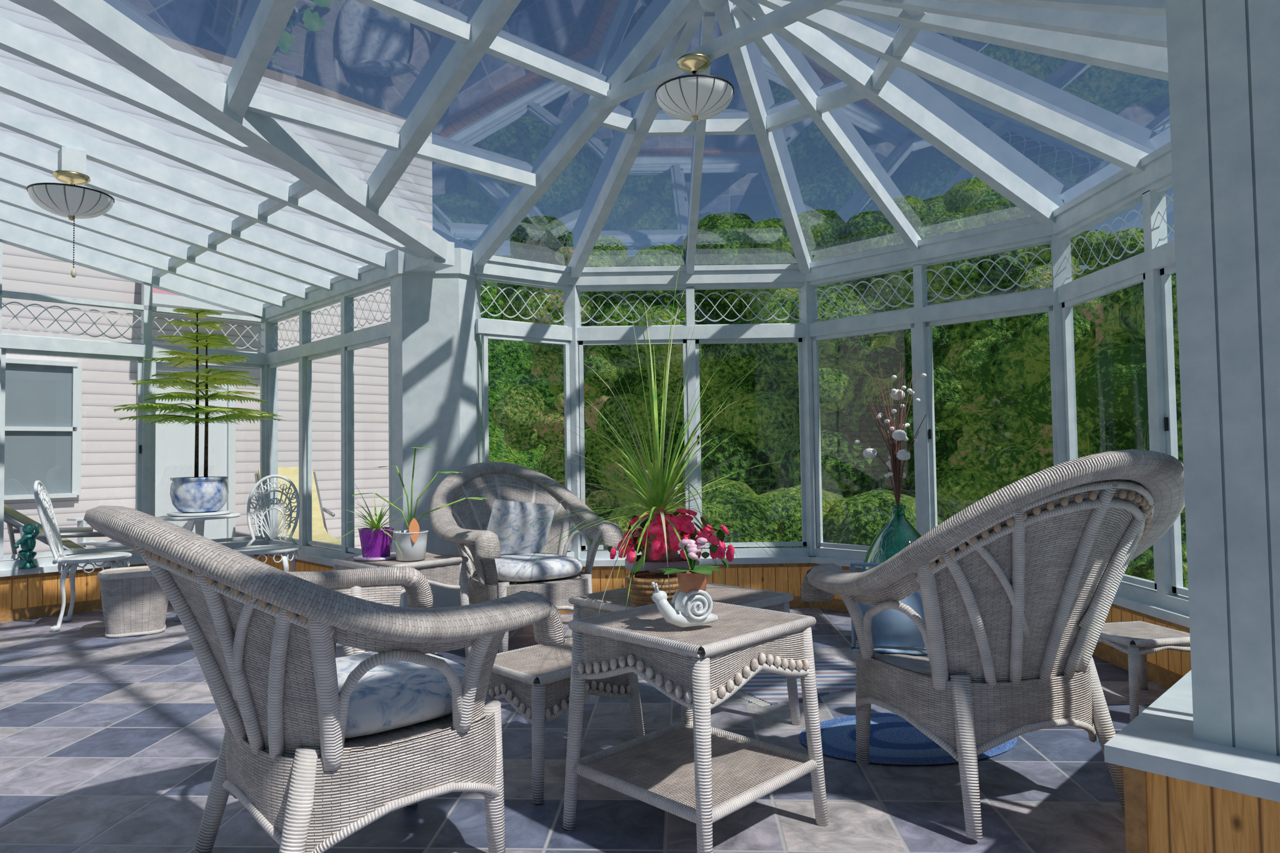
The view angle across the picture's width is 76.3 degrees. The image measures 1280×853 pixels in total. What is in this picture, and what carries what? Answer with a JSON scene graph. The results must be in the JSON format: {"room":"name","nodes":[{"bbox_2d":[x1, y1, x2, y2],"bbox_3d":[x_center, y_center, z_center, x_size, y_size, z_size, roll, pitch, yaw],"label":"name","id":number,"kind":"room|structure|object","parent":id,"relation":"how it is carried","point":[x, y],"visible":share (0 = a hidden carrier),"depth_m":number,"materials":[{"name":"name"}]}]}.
{"room":"conservatory sunroom","nodes":[
{"label":"conservatory sunroom","id":0,"kind":"room"},
{"bbox_2d":[0,220,266,622],"bbox_3d":[-4.667,-0.318,5.173,4.556,3.239,0.155,1,-3,-45],"label":"wall","id":1,"kind":"structure","parent":0,"point":[28,593],"depth_m":5.87,"materials":[{"name":"white wood"}]},
{"bbox_2d":[14,523,44,569],"bbox_3d":[-4.147,0.809,5.540,0.175,0.304,0.154,-1,-2,0],"label":"cherub statue","id":2,"kind":"object","parent":1,"relation":"on","point":[28,542],"visible":0.99,"depth_m":5.50,"materials":[{"name":"teal ceramic"}]},
{"bbox_2d":[260,264,391,571],"bbox_3d":[-2.328,0.125,6.000,0.160,2.340,2.220,1,-3,-45],"label":"wall","id":3,"kind":"structure","parent":0,"point":[310,557],"depth_m":6.05,"materials":[{"name":"white wood"}]},
{"bbox_2d":[385,248,485,607],"bbox_3d":[-1.307,0.072,5.203,0.588,2.360,0.358,-1,-2,0],"label":"column","id":4,"kind":"structure","parent":0,"point":[436,347],"depth_m":5.07,"materials":[{"name":"white paint"}]},
{"bbox_2d":[474,255,580,613],"bbox_3d":[-0.744,0.079,5.382,0.765,2.340,0.160,1,-2,-36],"label":"wall","id":5,"kind":"structure","parent":0,"point":[499,269],"depth_m":5.37,"materials":[{"name":"white wood"}]},
{"bbox_2d":[0,0,1168,307],"bbox_3d":[-2.033,-1.666,3.179,8.051,1.305,6.653,1,-3,-45],"label":"roof","id":6,"kind":"structure","parent":0,"point":[1126,36],"depth_m":3.95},
{"bbox_2d":[26,170,114,277],"bbox_3d":[-2.801,-0.984,4.012,0.358,0.512,0.358,-1,-2,0],"label":"pendant lamp","id":7,"kind":"object","parent":6,"relation":"attached to","point":[71,201],"visible":1,"depth_m":3.94,"materials":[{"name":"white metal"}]},
{"bbox_2d":[57,146,86,174],"bbox_3d":[-2.806,-1.299,4.023,0.141,0.120,0.141,-1,-2,0],"label":"mounting block","id":8,"kind":"object","parent":6,"relation":"attached to","point":[69,159],"depth_m":3.99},
{"bbox_2d":[654,52,734,121],"bbox_3d":[0.247,-1.519,3.685,0.358,0.275,0.358,-1,-2,0],"label":"pendant lamp","id":9,"kind":"object","parent":6,"relation":"hanging from","point":[693,97],"visible":1,"depth_m":3.60,"materials":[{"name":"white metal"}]},
{"bbox_2d":[0,601,1169,852],"bbox_3d":[-1.483,1.151,2.212,15.000,0.001,14.500,-1,-2,0],"label":"floor","id":10,"kind":"structure","parent":0,"point":[107,745],"depth_m":2.64,"materials":[{"name":"tile"}]},
{"bbox_2d":[33,480,132,632],"bbox_3d":[-3.639,0.820,5.334,0.533,0.946,0.441,0,-2,-24],"label":"chair","id":11,"kind":"object","parent":10,"relation":"on","point":[45,511],"visible":0.96,"depth_m":5.25,"materials":[{"name":"white metal"}]},
{"bbox_2d":[96,565,168,638],"bbox_3d":[-3.134,1.084,5.067,0.402,0.383,0.402,0,-2,-29],"label":"wicker basket","id":12,"kind":"object","parent":10,"relation":"on","point":[134,603],"visible":0.84,"depth_m":4.92,"materials":[{"name":"wicker"}]},
{"bbox_2d":[157,512,241,621],"bbox_3d":[-3.046,0.958,5.632,0.520,0.689,0.520,-1,-2,0],"label":"bistro table","id":13,"kind":"object","parent":10,"relation":"on","point":[199,521],"visible":0.46,"depth_m":5.51,"materials":[{"name":"metal"}]},
{"bbox_2d":[108,307,287,516],"bbox_3d":[-3.058,-0.099,5.669,1.116,1.423,1.069,-1,-2,0],"label":"potted plant","id":14,"kind":"object","parent":13,"relation":"on","point":[197,495],"visible":1,"depth_m":5.62,"materials":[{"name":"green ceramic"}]},
{"bbox_2d":[233,474,300,571],"bbox_3d":[-2.622,0.818,5.751,0.441,0.947,0.533,0,-2,-14],"label":"chair","id":15,"kind":"object","parent":10,"relation":"on","point":[249,550],"visible":0.82,"depth_m":5.91,"materials":[{"name":"white metal"}]},
{"bbox_2d":[83,505,565,852],"bbox_3d":[-0.812,0.658,2.055,0.988,0.964,1.003,1,-3,-42],"label":"chair","id":16,"kind":"object","parent":10,"relation":"on","point":[318,747],"visible":1,"depth_m":1.81,"materials":[{"name":"wicker"}]},
{"bbox_2d":[330,551,471,661],"bbox_3d":[-1.206,0.936,4.090,0.533,0.554,0.533,1,-3,-45],"label":"side table","id":17,"kind":"object","parent":10,"relation":"on","point":[435,565],"visible":0.37,"depth_m":4.02,"materials":[{"name":"wicker"}]},
{"bbox_2d":[327,447,489,560],"bbox_3d":[-1.151,0.382,4.052,0.841,0.553,0.498,-1,-2,0],"label":"potted plants","id":18,"kind":"object","parent":17,"relation":"on","point":[376,541],"visible":1,"depth_m":4.00,"materials":[{"name":"green plant"}]},
{"bbox_2d":[429,461,623,652],"bbox_3d":[-0.677,0.713,4.596,0.994,1.027,1.005,0,-2,-30],"label":"chair","id":19,"kind":"object","parent":10,"relation":"on","point":[468,523],"visible":0.91,"depth_m":4.55,"materials":[{"name":"wicker"}]},
{"bbox_2d":[486,637,644,804],"bbox_3d":[-0.285,0.966,2.768,0.484,0.375,0.410,1,-3,-45],"label":"wicker side table","id":20,"kind":"object","parent":10,"relation":"on","point":[535,680],"visible":0.7,"depth_m":2.60,"materials":[{"name":"wicker"}]},
{"bbox_2d":[565,582,800,727],"bbox_3d":[0.164,0.908,3.160,0.654,0.504,0.654,1,-3,-45],"label":"coffee table","id":21,"kind":"object","parent":10,"relation":"on","point":[588,605],"visible":0.13,"depth_m":3.14,"materials":[{"name":"wicker"}]},
{"bbox_2d":[562,600,828,852],"bbox_3d":[0.153,0.838,2.312,0.542,0.584,0.542,1,-3,-45],"label":"table","id":22,"kind":"object","parent":10,"relation":"on","point":[700,773],"visible":0.99,"depth_m":2.23,"materials":[{"name":"wicker"}]},
{"bbox_2d":[651,537,723,627],"bbox_3d":[0.128,0.418,2.190,0.196,0.238,0.178,-1,-2,0],"label":"planter","id":23,"kind":"object","parent":22,"relation":"on","point":[693,604],"visible":1,"depth_m":2.16,"materials":[{"name":"white ceramic"}]},
{"bbox_2d":[733,657,855,706],"bbox_3d":[0.758,1.167,3.761,0.820,0.008,0.460,0,-2,-28],"label":"striped rug","id":24,"kind":"object","parent":10,"relation":"on","point":[834,675],"visible":0.44,"depth_m":3.68,"materials":[{"name":"blue fabric"}]},
{"bbox_2d":[854,361,926,569],"bbox_3d":[1.397,0.413,4.407,0.456,1.538,0.456,-1,-2,0],"label":"vase","id":25,"kind":"object","parent":10,"relation":"on","point":[898,533],"visible":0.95,"depth_m":4.37,"materials":[{"name":"green glass"}]},
{"bbox_2d":[799,712,1017,764],"bbox_3d":[0.978,1.132,2.982,0.794,0.004,0.546,-1,-2,0],"label":"oval rug","id":26,"kind":"object","parent":10,"relation":"on","point":[894,740],"visible":0.56,"depth_m":2.90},
{"bbox_2d":[800,448,1184,839],"bbox_3d":[1.087,0.592,2.460,0.973,1.037,0.995,0,-2,-20],"label":"chair","id":27,"kind":"object","parent":10,"relation":"on","point":[982,632],"visible":0.98,"depth_m":2.26,"materials":[{"name":"wicker"}]},
{"bbox_2d":[1097,620,1190,721],"bbox_3d":[2.035,0.986,3.326,0.407,0.306,0.407,-1,-2,-10],"label":"side table","id":28,"kind":"object","parent":10,"relation":"on","point":[1137,640],"visible":0.67,"depth_m":3.20,"materials":[{"name":"wicker"}]},
{"bbox_2d":[1103,0,1279,852],"bbox_3d":[1.944,-0.705,2.167,1.729,3.600,1.729,-1,-2,0],"label":"wall pier","id":29,"kind":"object","parent":10,"relation":"on","point":[1201,763],"depth_m":1.91,"materials":[{"name":"white paint"}]},
{"bbox_2d":[569,263,815,608],"bbox_3d":[0.361,0.070,5.596,1.672,2.340,0.160,-1,-2,0],"label":"wall","id":30,"kind":"structure","parent":0,"point":[760,571],"depth_m":5.58,"materials":[{"name":"white wood"}]},
{"bbox_2d":[563,225,1078,560],"bbox_3d":[1.343,-0.147,4.622,1.272,1.985,4.058,1,-3,-45],"label":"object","id":31,"kind":"structure","parent":0,"point":[1060,272],"depth_m":5.55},
{"bbox_2d":[806,216,1058,612],"bbox_3d":[1.750,0.028,5.021,0.160,2.340,1.672,1,-3,-45],"label":"wall","id":32,"kind":"structure","parent":0,"point":[1028,232],"depth_m":5.00,"materials":[{"name":"white wood"}]},
{"bbox_2d":[1052,141,1191,688],"bbox_3d":[2.325,-0.029,3.632,0.160,2.340,1.672,-1,-2,0],"label":"wall","id":33,"kind":"structure","parent":0,"point":[1163,601],"depth_m":3.65,"materials":[{"name":"white wood"}]},
{"label":"outside","id":34,"kind":"structure","parent":0,"visible":0},
{"bbox_2d":[480,254,634,471],"bbox_3d":[0.308,-3.376,3.750,60.000,9.500,60.000,-1,-2,0],"label":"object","id":35,"kind":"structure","parent":34,"point":[506,366],"depth_m":33.16,"materials":[{"name":"green plant"}]},
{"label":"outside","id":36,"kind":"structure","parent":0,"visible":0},
{"label":"lawn","id":37,"kind":"structure","parent":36,"visible":0},
{"bbox_2d":[0,0,432,560],"bbox_3d":[-9.086,-2.227,6.734,14.600,7.500,4.600,1,-3,-45],"label":"house","id":38,"kind":"structure","parent":37,"relation":"on","point":[61,433],"depth_m":8.41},
{"bbox_2d":[491,177,1188,588],"bbox_3d":[14.275,-2.222,10.551,30.954,7.695,24.866,-2,-2,30],"label":"foliage","id":39,"kind":"object","parent":37,"relation":"on","point":[992,381],"visible":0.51,"depth_m":7.84,"materials":[{"name":"green plant"}]},
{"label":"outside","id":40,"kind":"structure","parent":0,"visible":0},
{"label":"floor","id":41,"kind":"structure","parent":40,"visible":0},
{"bbox_2d":[3,503,133,559],"bbox_3d":[-4.269,0.874,6.399,1.871,1.025,0.679,1,-3,-45],"label":"lounger","id":42,"kind":"object","parent":41,"relation":"on","point":[12,518],"visible":0.2,"depth_m":6.05,"materials":[{"name":"grey"}]},
{"bbox_2d":[66,465,215,547],"bbox_3d":[-4.668,0.910,7.723,0.840,1.065,0.949,-2,-2,20],"label":"chair","id":43,"kind":"object","parent":41,"relation":"on","point":[164,505],"visible":0.3,"depth_m":8.06,"materials":[{"name":"white paint"}]},
{"bbox_2d":[253,466,341,549],"bbox_3d":[-3.292,0.908,7.819,0.679,1.025,1.871,0,-2,-30],"label":"lounger","id":44,"kind":"object","parent":41,"relation":"on","point":[320,533],"visible":0.38,"depth_m":8.19,"materials":[{"name":"yellow fabric"}]}
]}

